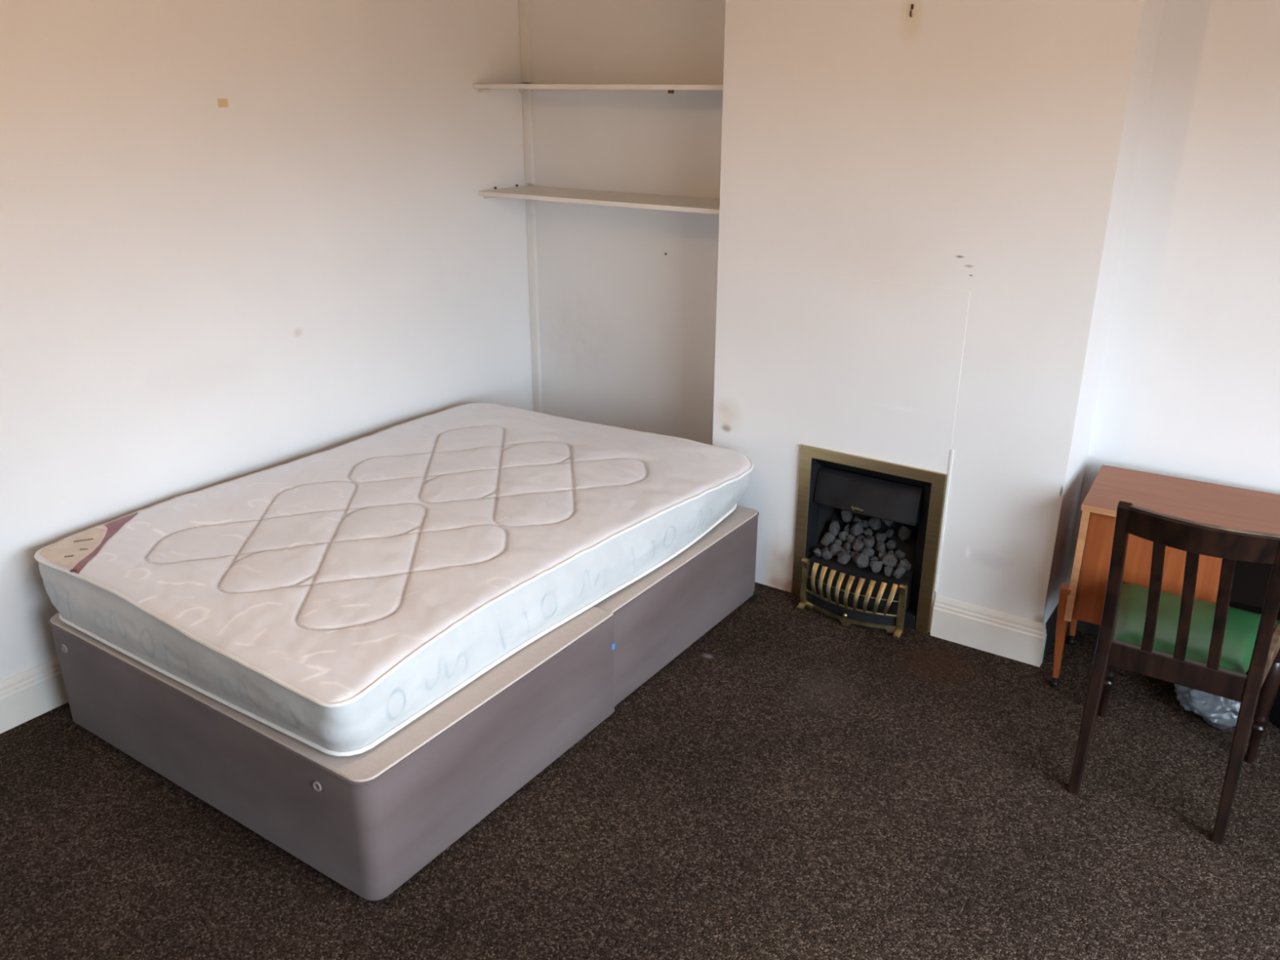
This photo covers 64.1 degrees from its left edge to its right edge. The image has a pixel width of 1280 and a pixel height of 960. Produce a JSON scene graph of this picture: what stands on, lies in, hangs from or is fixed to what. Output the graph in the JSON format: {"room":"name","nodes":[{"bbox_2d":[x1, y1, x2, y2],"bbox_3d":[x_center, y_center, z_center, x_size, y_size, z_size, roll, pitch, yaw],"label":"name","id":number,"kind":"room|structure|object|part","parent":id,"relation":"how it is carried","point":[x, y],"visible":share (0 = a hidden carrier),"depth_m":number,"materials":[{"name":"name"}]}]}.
{"room":"bedroom","nodes":[
{"label":"bedroom","id":0,"kind":"room"},
{"bbox_2d":[0,0,533,681],"bbox_3d":[-1.825,-0.501,2.846,0.120,2.500,4.802,14,25,32],"label":"wall","id":1,"kind":"structure","parent":0,"point":[196,294],"depth_m":3.37,"materials":[{"name":"white paint"}]},
{"bbox_2d":[0,657,68,733],"bbox_3d":[-1.804,0.625,3.187,0.018,0.153,4.682,14,25,32],"label":"baseboard","id":2,"kind":"structure","parent":1,"relation":"attached to","point":[28,695],"depth_m":3.11,"materials":[{"name":"beige paint"}]},
{"bbox_2d":[217,98,228,107],"bbox_3d":[-1.325,-1.198,3.249,0.001,0.026,0.036,14,25,32],"label":"tape","id":3,"kind":"object","parent":1,"relation":"attached to","point":[222,103],"visible":1,"depth_m":3.25,"materials":[{"name":"beige paper"}]},
{"bbox_2d":[524,0,725,445],"bbox_3d":[0.033,-1.063,4.310,1.194,2.500,0.120,14,25,32],"label":"wall","id":4,"kind":"structure","parent":0,"point":[628,295],"depth_m":4.27,"materials":[{"name":"white paint"}]},
{"bbox_2d":[518,0,542,413],"bbox_3d":[-0.484,-1.232,4.529,0.039,2.345,0.022,14,25,32],"label":"trim","id":5,"kind":"structure","parent":4,"relation":"attached to","point":[524,18],"depth_m":4.53,"materials":[{"name":"white paint"}]},
{"bbox_2d":[473,84,723,93],"bbox_3d":[-0.091,-1.508,3.941,1.192,0.032,0.321,14,25,32],"label":"shelf","id":6,"kind":"object","parent":4,"relation":"attached to","point":[482,87],"visible":0.88,"depth_m":3.79,"materials":[{"name":"white wood"}]},
{"bbox_2d":[479,184,719,214],"bbox_3d":[-0.092,-1.123,4.090,1.192,0.042,0.321,14,25,32],"label":"shelf","id":7,"kind":"object","parent":4,"relation":"attached to","point":[634,200],"visible":0.85,"depth_m":4.04,"materials":[{"name":"white wood"}]},
{"bbox_2d":[0,582,1279,959],"bbox_3d":[-0.032,1.190,2.117,4.600,0.120,4.982,14,25,32],"label":"floor","id":8,"kind":"structure","parent":0,"point":[928,811],"depth_m":2.62,"materials":[{"name":"brown carpet"}]},
{"bbox_2d":[48,606,614,900],"bbox_3d":[-0.903,0.566,3.050,1.355,0.366,0.970,14,25,32],"label":"bed base","id":9,"kind":"object","parent":8,"relation":"on","point":[370,820],"visible":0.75,"depth_m":2.60,"materials":[{"name":"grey fabric"}]},
{"bbox_2d":[61,644,67,653],"bbox_3d":[-1.655,0.485,2.941,0.027,0.027,0.006,14,25,32],"label":"air vent","id":10,"kind":"object","parent":9,"relation":"attached to","point":[64,646],"depth_m":2.94,"materials":[{"name":"grey plastic"}]},
{"bbox_2d":[312,781,321,791],"bbox_3d":[-0.747,0.709,2.368,0.027,0.027,0.006,14,25,32],"label":"air vent","id":11,"kind":"object","parent":9,"relation":"attached to","point":[317,785],"depth_m":2.37,"materials":[{"name":"grey plastic"}]},
{"bbox_3d":[-0.902,0.398,2.986,1.345,0.006,0.959,14,25,32],"label":"panel","id":12,"kind":"part","parent":9,"relation":"part of","materials":[{"name":"beige fabric"}]},
{"bbox_2d":[592,505,759,706],"bbox_3d":[-0.367,0.283,3.795,1.347,0.358,0.945,14,25,32],"label":"bed base","id":13,"kind":"object","parent":8,"relation":"on","point":[660,615],"visible":0.29,"depth_m":3.38,"materials":[{"name":"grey fabric"}]},
{"bbox_2d":[34,402,754,756],"bbox_3d":[-0.666,0.138,3.368,1.433,0.200,2.009,14,25,32],"label":"mattress","id":14,"kind":"object","parent":13,"relation":"on","point":[331,599],"visible":1,"depth_m":2.93,"materials":[{"name":"white fabric"}]},
{"bbox_3d":[-0.653,0.229,3.375,1.291,0.006,1.910,14,25,32],"label":"panel","id":15,"kind":"part","parent":14,"relation":"part of","materials":[{"name":"white fabric"}]},
{"bbox_3d":[-0.370,0.118,3.734,1.329,0.006,0.935,14,25,32],"label":"panel","id":16,"kind":"part","parent":13,"relation":"part of","materials":[{"name":"beige fabric"}]},
{"bbox_2d":[791,444,946,639],"bbox_3d":[0.844,0.186,3.716,0.534,0.603,0.427,14,25,32],"label":"fireplace","id":17,"kind":"object","parent":8,"relation":"on","point":[830,482],"visible":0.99,"depth_m":3.65,"materials":[{"name":"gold metal"}]},
{"bbox_3d":[0.603,0.375,3.758,0.022,0.195,0.035,14,25,32],"label":"fret post","id":18,"kind":"part","parent":17,"relation":"part of","materials":[{"name":"gold metal"}]},
{"bbox_2d":[813,547,822,556],"bbox_3d":[0.660,0.270,3.793,0.035,0.038,0.040,-11,24,-26],"label":"coal","id":19,"kind":"object","parent":17,"relation":"in","point":[816,551],"visible":1,"depth_m":3.78,"materials":[{"name":"grey stone"}]},
{"bbox_2d":[821,546,830,551],"bbox_3d":[0.693,0.265,3.808,0.038,0.036,0.033,-6,22,-16],"label":"coal","id":20,"kind":"object","parent":17,"relation":"in","point":[825,548],"visible":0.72,"depth_m":3.80,"materials":[{"name":"grey stone"}]},
{"bbox_2d":[821,550,832,559],"bbox_3d":[0.690,0.277,3.773,0.040,0.039,0.030,8,22,19],"label":"coal","id":21,"kind":"object","parent":17,"relation":"in","point":[826,554],"visible":1,"depth_m":3.76,"materials":[{"name":"grey stone"}]},
{"bbox_2d":[820,532,835,546],"bbox_3d":[0.703,0.220,3.829,0.047,0.057,0.045,-15,26,-34],"label":"coal","id":22,"kind":"object","parent":17,"relation":"in","point":[828,540],"visible":0.98,"depth_m":3.81,"materials":[{"name":"grey stone"}]},
{"bbox_2d":[828,520,839,535],"bbox_3d":[0.731,0.182,3.844,0.039,0.060,0.059,7,22,18],"label":"coal","id":23,"kind":"object","parent":17,"relation":"in","point":[834,527],"visible":0.94,"depth_m":3.82,"materials":[{"name":"grey stone"}]},
{"bbox_2d":[829,542,845,555],"bbox_3d":[0.731,0.257,3.788,0.060,0.052,0.047,2,21,5],"label":"coal","id":24,"kind":"object","parent":17,"relation":"in","point":[835,548],"visible":0.88,"depth_m":3.77,"materials":[{"name":"grey stone"}]},
{"bbox_2d":[834,538,841,545],"bbox_3d":[0.740,0.233,3.816,0.028,0.029,0.029,-1,21,-4],"label":"coal","id":25,"kind":"object","parent":17,"relation":"in","point":[838,541],"visible":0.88,"depth_m":3.80,"materials":[{"name":"grey stone"}]},
{"bbox_2d":[838,530,848,541],"bbox_3d":[0.762,0.208,3.822,0.039,0.039,0.028,2,21,5],"label":"coal","id":26,"kind":"object","parent":17,"relation":"in","point":[842,535],"visible":1,"depth_m":3.81,"materials":[{"name":"grey stone"}]},
{"bbox_2d":[837,551,850,564],"bbox_3d":[0.747,0.281,3.746,0.047,0.049,0.044,-1,21,-3],"label":"coal","id":27,"kind":"object","parent":17,"relation":"in","point":[843,557],"visible":1,"depth_m":3.73,"materials":[{"name":"grey stone"}]},
{"bbox_3d":[0.733,0.483,3.651,0.018,0.018,0.018,14,25,32],"label":"knob","id":28,"kind":"part","parent":17,"relation":"part of","materials":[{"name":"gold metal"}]},
{"bbox_2d":[843,524,849,532],"bbox_3d":[0.778,0.181,3.839,0.029,0.031,0.028,14,25,32],"label":"coal","id":29,"kind":"object","parent":17,"relation":"in","point":[846,527],"visible":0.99,"depth_m":3.83,"materials":[{"name":"grey stone"}]},
{"bbox_2d":[840,509,853,523],"bbox_3d":[0.780,0.132,3.860,0.047,0.059,0.054,16,26,35],"label":"coal","id":30,"kind":"object","parent":17,"relation":"on","point":[846,516],"visible":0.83,"depth_m":3.84,"materials":[{"name":"grey stone"}]},
{"bbox_2d":[843,542,852,549],"bbox_3d":[0.771,0.245,3.792,0.029,0.028,0.032,-5,22,-13],"label":"coal","id":31,"kind":"object","parent":17,"relation":"in","point":[846,545],"visible":1,"depth_m":3.78,"materials":[{"name":"grey stone"}]},
{"bbox_2d":[846,534,856,544],"bbox_3d":[0.788,0.222,3.800,0.036,0.037,0.033,-6,22,-14],"label":"coal","id":32,"kind":"object","parent":17,"relation":"in","point":[851,539],"visible":1,"depth_m":3.79,"materials":[{"name":"grey stone"}]},
{"bbox_3d":[0.750,0.448,3.664,0.372,0.010,0.052,14,25,32],"label":"rail","id":33,"kind":"part","parent":17,"relation":"part of","materials":[{"name":"gold metal"}]},
{"bbox_3d":[0.756,0.396,3.654,0.355,0.004,0.038,14,25,32],"label":"rail","id":34,"kind":"part","parent":17,"relation":"part of","materials":[{"name":"gold metal"}]},
{"bbox_2d":[849,551,859,563],"bbox_3d":[0.788,0.284,3.748,0.036,0.041,0.043,1,21,3],"label":"coal","id":35,"kind":"object","parent":17,"relation":"in","point":[853,554],"visible":0.68,"depth_m":3.74,"materials":[{"name":"grey stone"}]},
{"bbox_3d":[0.768,0.345,3.652,0.349,0.008,0.040,14,25,32],"label":"rail","id":36,"kind":"part","parent":17,"relation":"part of","materials":[{"name":"gold metal"}]},
{"bbox_2d":[849,521,863,535],"bbox_3d":[0.809,0.179,3.812,0.054,0.054,0.049,-5,22,-13],"label":"coal","id":37,"kind":"object","parent":17,"relation":"in","point":[857,528],"visible":1,"depth_m":3.79,"materials":[{"name":"grey stone"}]},
{"bbox_2d":[853,515,862,524],"bbox_3d":[0.819,0.155,3.839,0.033,0.034,0.034,13,24,29],"label":"coal","id":38,"kind":"object","parent":17,"relation":"in","point":[856,519],"visible":0.75,"depth_m":3.83,"materials":[{"name":"grey stone"}]},
{"bbox_2d":[851,538,864,551],"bbox_3d":[0.801,0.244,3.766,0.048,0.046,0.045,10,23,24],"label":"coal","id":39,"kind":"object","parent":17,"relation":"in","point":[857,544],"visible":0.99,"depth_m":3.75,"materials":[{"name":"grey stone"}]},
{"bbox_2d":[857,534,865,542],"bbox_3d":[0.821,0.219,3.794,0.031,0.032,0.025,1,21,2],"label":"coal","id":40,"kind":"object","parent":17,"relation":"in","point":[861,537],"visible":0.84,"depth_m":3.78,"materials":[{"name":"grey stone"}]},
{"bbox_2d":[854,552,869,568],"bbox_3d":[0.803,0.290,3.700,0.052,0.054,0.050,2,21,4],"label":"coal","id":41,"kind":"object","parent":17,"relation":"in","point":[861,559],"visible":1,"depth_m":3.69,"materials":[{"name":"grey stone"}]},
{"bbox_2d":[808,508,919,614],"bbox_3d":[0.856,0.301,3.811,0.374,0.280,0.275,14,25,32],"label":"grate","id":42,"kind":"object","parent":17,"relation":"on","point":[818,526],"depth_m":3.75,"materials":[{"name":"gold metal"}]},
{"bbox_2d":[861,520,869,528],"bbox_3d":[0.844,0.165,3.825,0.032,0.032,0.029,-7,22,-19],"label":"coal","id":43,"kind":"object","parent":17,"relation":"in","point":[865,523],"visible":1,"depth_m":3.81,"materials":[{"name":"grey stone"}]},
{"bbox_2d":[861,546,874,559],"bbox_3d":[0.832,0.266,3.737,0.048,0.050,0.039,1,21,3],"label":"coal","id":44,"kind":"object","parent":17,"relation":"in","point":[869,552],"visible":0.8,"depth_m":3.72,"materials":[{"name":"grey stone"}]},
{"bbox_2d":[863,528,872,537],"bbox_3d":[0.846,0.198,3.793,0.032,0.040,0.035,2,21,5],"label":"coal","id":45,"kind":"object","parent":17,"relation":"in","point":[868,531],"visible":0.97,"depth_m":3.78,"materials":[{"name":"grey stone"}]},
{"bbox_2d":[813,466,923,526],"bbox_3d":[0.798,0.060,3.626,0.386,0.130,0.082,14,25,32],"label":"hood","id":46,"kind":"object","parent":17,"relation":"attached to","point":[873,497],"depth_m":3.61,"materials":[{"name":"black metal"}]},
{"bbox_2d":[862,536,875,548],"bbox_3d":[0.841,0.230,3.765,0.044,0.041,0.045,2,21,5],"label":"coal","id":47,"kind":"object","parent":17,"relation":"in","point":[868,541],"visible":0.95,"depth_m":3.75,"materials":[{"name":"grey stone"}]},
{"bbox_2d":[868,555,879,561],"bbox_3d":[0.851,0.294,3.717,0.035,0.038,0.032,-8,23,-21],"label":"coal","id":48,"kind":"object","parent":17,"relation":"in","point":[873,558],"visible":0.53,"depth_m":3.70,"materials":[{"name":"grey stone"}]},
{"bbox_2d":[868,517,880,529],"bbox_3d":[0.872,0.161,3.800,0.046,0.044,0.052,6,22,14],"label":"coal","id":49,"kind":"object","parent":17,"relation":"on","point":[875,523],"visible":1,"depth_m":3.79,"materials":[{"name":"grey stone"}]},
{"bbox_2d":[869,560,882,573],"bbox_3d":[0.848,0.307,3.677,0.047,0.046,0.047,1,21,3],"label":"coal","id":50,"kind":"object","parent":17,"relation":"in","point":[876,566],"visible":1,"depth_m":3.66,"materials":[{"name":"grey stone"}]},
{"bbox_2d":[875,540,885,551],"bbox_3d":[0.880,0.244,3.740,0.030,0.044,0.045,-2,21,-6],"label":"coal","id":51,"kind":"object","parent":17,"relation":"in","point":[880,546],"visible":0.99,"depth_m":3.73,"materials":[{"name":"grey stone"}]},
{"bbox_2d":[875,532,886,541],"bbox_3d":[0.887,0.210,3.761,0.043,0.035,0.038,-11,24,-26],"label":"coal","id":52,"kind":"object","parent":17,"relation":"in","point":[879,536],"visible":1,"depth_m":3.75,"materials":[{"name":"grey stone"}]},
{"bbox_2d":[878,551,887,560],"bbox_3d":[0.882,0.278,3.717,0.029,0.038,0.035,6,22,15],"label":"coal","id":53,"kind":"object","parent":17,"relation":"in","point":[882,553],"visible":0.78,"depth_m":3.70,"materials":[{"name":"grey stone"}]},
{"bbox_2d":[880,519,893,525],"bbox_3d":[0.915,0.147,3.800,0.051,0.044,0.043,-12,24,-29],"label":"coal","id":54,"kind":"object","parent":17,"relation":"on","point":[886,522],"visible":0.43,"depth_m":3.78,"materials":[{"name":"grey stone"}]},
{"bbox_2d":[884,565,893,577],"bbox_3d":[0.885,0.326,3.651,0.035,0.038,0.034,-17,27,-37],"label":"coal","id":55,"kind":"object","parent":17,"relation":"in","point":[888,571],"visible":1,"depth_m":3.64,"materials":[{"name":"grey stone"}]},
{"bbox_2d":[884,528,893,537],"bbox_3d":[0.918,0.197,3.768,0.028,0.033,0.028,13,25,30],"label":"coal","id":56,"kind":"object","parent":17,"relation":"in","point":[889,532],"visible":1,"depth_m":3.76,"materials":[{"name":"grey stone"}]},
{"bbox_2d":[881,554,897,568],"bbox_3d":[0.897,0.294,3.678,0.054,0.050,0.050,19,28,41],"label":"coal","id":57,"kind":"object","parent":17,"relation":"in","point":[890,560],"visible":0.94,"depth_m":3.67,"materials":[{"name":"grey stone"}]},
{"bbox_2d":[885,539,896,549],"bbox_3d":[0.919,0.238,3.731,0.034,0.036,0.035,-17,27,-38],"label":"coal","id":58,"kind":"object","parent":17,"relation":"in","point":[891,544],"visible":1,"depth_m":3.72,"materials":[{"name":"grey stone"}]},
{"bbox_2d":[887,550,894,555],"bbox_3d":[0.910,0.271,3.711,0.028,0.033,0.027,-15,26,-35],"label":"coal","id":59,"kind":"object","parent":17,"relation":"in","point":[891,552],"visible":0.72,"depth_m":3.70,"materials":[{"name":"grey stone"}]},
{"bbox_2d":[893,566,905,578],"bbox_3d":[0.921,0.329,3.630,0.039,0.044,0.046,10,23,24],"label":"coal","id":60,"kind":"object","parent":17,"relation":"in","point":[899,572],"visible":1,"depth_m":3.62,"materials":[{"name":"grey stone"}]},
{"bbox_2d":[894,549,905,561],"bbox_3d":[0.941,0.271,3.693,0.035,0.045,0.042,-14,25,-32],"label":"coal","id":61,"kind":"object","parent":17,"relation":"in","point":[900,555],"visible":0.95,"depth_m":3.68,"materials":[{"name":"grey stone"}]},
{"bbox_3d":[0.910,0.451,3.564,0.022,0.195,0.035,14,25,32],"label":"fret post","id":62,"kind":"part","parent":17,"relation":"part of","materials":[{"name":"gold metal"}]},
{"bbox_2d":[896,558,911,569],"bbox_3d":[0.947,0.304,3.656,0.045,0.044,0.050,17,27,36],"label":"coal","id":63,"kind":"object","parent":17,"relation":"in","point":[904,562],"visible":0.88,"depth_m":3.64,"materials":[{"name":"grey stone"}]},
{"bbox_2d":[897,525,912,540],"bbox_3d":[0.970,0.195,3.732,0.050,0.058,0.054,17,27,37],"label":"coal","id":64,"kind":"object","parent":17,"relation":"in","point":[904,533],"visible":1,"depth_m":3.72,"materials":[{"name":"grey stone"}]},
{"bbox_3d":[0.815,0.456,3.777,0.434,0.055,0.057,14,25,32],"label":"plate","id":65,"kind":"part","parent":17,"relation":"part of","materials":[{"name":"black metal"}]},
{"bbox_2d":[1050,465,1279,687],"bbox_3d":[1.843,0.410,3.077,1.066,0.652,0.401,12,24,29],"label":"desk","id":66,"kind":"object","parent":8,"relation":"on","point":[1082,599],"visible":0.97,"depth_m":3.09,"materials":[{"name":"brown laminate"}]},
{"bbox_3d":[1.323,0.482,3.225,0.038,0.334,0.048,12,24,29],"label":"leg","id":67,"kind":"part","parent":66,"relation":"part of","materials":[{"name":"orange wood"}]},
{"bbox_3d":[1.493,0.375,3.502,0.046,0.334,0.044,12,24,29],"label":"leg","id":68,"kind":"part","parent":66,"relation":"part of","materials":[{"name":"orange wood"}]},
{"bbox_3d":[1.430,0.205,3.268,0.020,0.370,0.390,12,24,29],"label":"panel","id":69,"kind":"part","parent":66,"relation":"part of","materials":[{"name":"orange wood"}]},
{"bbox_3d":[1.509,0.293,3.034,0.374,0.366,0.016,12,24,29],"label":"panel","id":70,"kind":"part","parent":66,"relation":"part of","materials":[{"name":"orange wood"}]},
{"bbox_3d":[1.847,0.460,3.105,0.948,0.014,0.356,12,24,29],"label":"panel","id":71,"kind":"part","parent":66,"relation":"part of","materials":[{"name":"black wood"}]},
{"bbox_3d":[1.942,0.238,3.186,0.948,0.370,0.010,12,24,29],"label":"panel","id":72,"kind":"part","parent":66,"relation":"part of","materials":[{"name":"black wood"}]},
{"bbox_2d":[1067,501,1279,844],"bbox_3d":[1.443,0.434,2.690,0.450,0.889,0.582,14,25,32],"label":"dining chair","id":73,"kind":"object","parent":8,"relation":"on","point":[1184,640],"visible":1,"depth_m":2.58,"materials":[{"name":"brown wood"}]},
{"bbox_3d":[1.196,0.448,2.657,0.034,0.885,0.158,14,25,32],"label":"post","id":74,"kind":"part","parent":73,"relation":"part of","materials":[{"name":"brown wood"}]},
{"bbox_3d":[1.426,0.516,3.080,0.047,0.449,0.047,14,25,32],"label":"leg","id":75,"kind":"part","parent":73,"relation":"part of","materials":[{"name":"brown wood"}]},
{"bbox_3d":[1.370,0.485,2.615,0.323,0.070,0.022,14,25,32],"label":"seat rail","id":76,"kind":"part","parent":73,"relation":"part of","materials":[{"name":"brown wood"}]},
{"bbox_3d":[1.476,0.387,2.755,0.405,0.028,0.366,14,25,32],"label":"seat","id":77,"kind":"part","parent":73,"relation":"part of","materials":[{"name":"green fabric"}]},
{"bbox_3d":[1.292,0.129,2.361,0.309,0.080,0.087,14,25,32],"label":"crest rail","id":78,"kind":"part","parent":73,"relation":"part of","materials":[{"name":"brown wood"}]},
{"bbox_3d":[1.480,0.518,2.478,0.043,0.885,0.158,14,25,32],"label":"post","id":79,"kind":"part","parent":73,"relation":"part of","materials":[{"name":"brown wood"}]},
{"bbox_3d":[1.755,0.601,2.863,0.047,0.449,0.047,14,25,32],"label":"leg","id":80,"kind":"part","parent":73,"relation":"part of","materials":[{"name":"brown wood"}]},
{"bbox_3d":[1.634,0.468,2.663,0.052,0.060,0.347,14,25,32],"label":"seat rail","id":81,"kind":"part","parent":73,"relation":"part of","materials":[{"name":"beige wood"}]},
{"bbox_2d":[1173,683,1253,728],"bbox_3d":[1.758,0.645,3.117,0.228,0.180,0.218,2,21,5],"label":"plastic bag","id":82,"kind":"object","parent":8,"relation":"on","point":[1219,712],"visible":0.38,"depth_m":3.05,"materials":[{"name":"grey"}]},
{"bbox_2d":[1268,684,1279,728],"bbox_3d":[2.032,0.661,2.985,0.178,0.250,0.400,-5,22,-14],"label":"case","id":83,"kind":"object","parent":8,"relation":"on","point":[1274,715],"visible":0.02,"depth_m":3.09,"materials":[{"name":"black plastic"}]},
{"bbox_2d":[712,0,1165,632],"bbox_3d":[0.939,-0.749,3.505,1.274,2.500,0.470,14,25,32],"label":"wall","id":84,"kind":"structure","parent":0,"point":[989,149],"depth_m":3.19,"materials":[{"name":"white paint"}]},
{"bbox_2d":[712,263,969,474],"bbox_3d":[0.655,-0.397,3.543,0.908,0.615,0.002,14,25,32],"label":"wall panel","id":85,"kind":"object","parent":84,"relation":"attached to","point":[871,369],"depth_m":3.52,"materials":[{"name":"white paint"}]},
{"bbox_2d":[909,4,913,17],"bbox_3d":[0.807,-1.395,3.041,0.008,0.036,0.015,14,25,32],"label":"wall hook","id":86,"kind":"object","parent":84,"relation":"attached to","point":[912,5],"visible":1,"depth_m":3.04,"materials":[{"name":"brown metal"}]},
{"bbox_2d":[933,448,953,591],"bbox_3d":[1.032,0.144,3.475,0.010,0.525,0.005,14,25,32],"label":"trim","id":87,"kind":"structure","parent":84,"relation":"attached to","point":[951,451],"depth_m":3.47,"materials":[{"name":"white paint"}]},
{"bbox_2d":[930,595,1046,666],"bbox_3d":[1.191,0.511,3.503,0.374,0.153,0.036,14,25,32],"label":"baseboard","id":88,"kind":"structure","parent":84,"relation":"attached to","point":[1015,637],"depth_m":3.48,"materials":[{"name":"beige paint"}]},
{"bbox_2d":[1043,604,1057,657],"bbox_3d":[1.429,0.512,3.543,0.014,0.122,0.290,14,25,32],"label":"baseboard","id":89,"kind":"structure","parent":84,"relation":"attached to","point":[1051,624],"depth_m":3.50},
{"bbox_2d":[1066,0,1279,583],"bbox_3d":[2.322,-0.484,2.829,1.832,2.500,0.170,14,25,32],"label":"wall","id":90,"kind":"structure","parent":0,"point":[1189,388],"depth_m":3.10,"materials":[{"name":"white paint"}]},
{"bbox_2d":[1066,619,1248,675],"bbox_3d":[2.268,0.652,3.187,1.831,0.122,0.014,14,25,32],"label":"baseboard","id":91,"kind":"structure","parent":90,"relation":"attached to","point":[1082,626],"depth_m":3.62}
]}

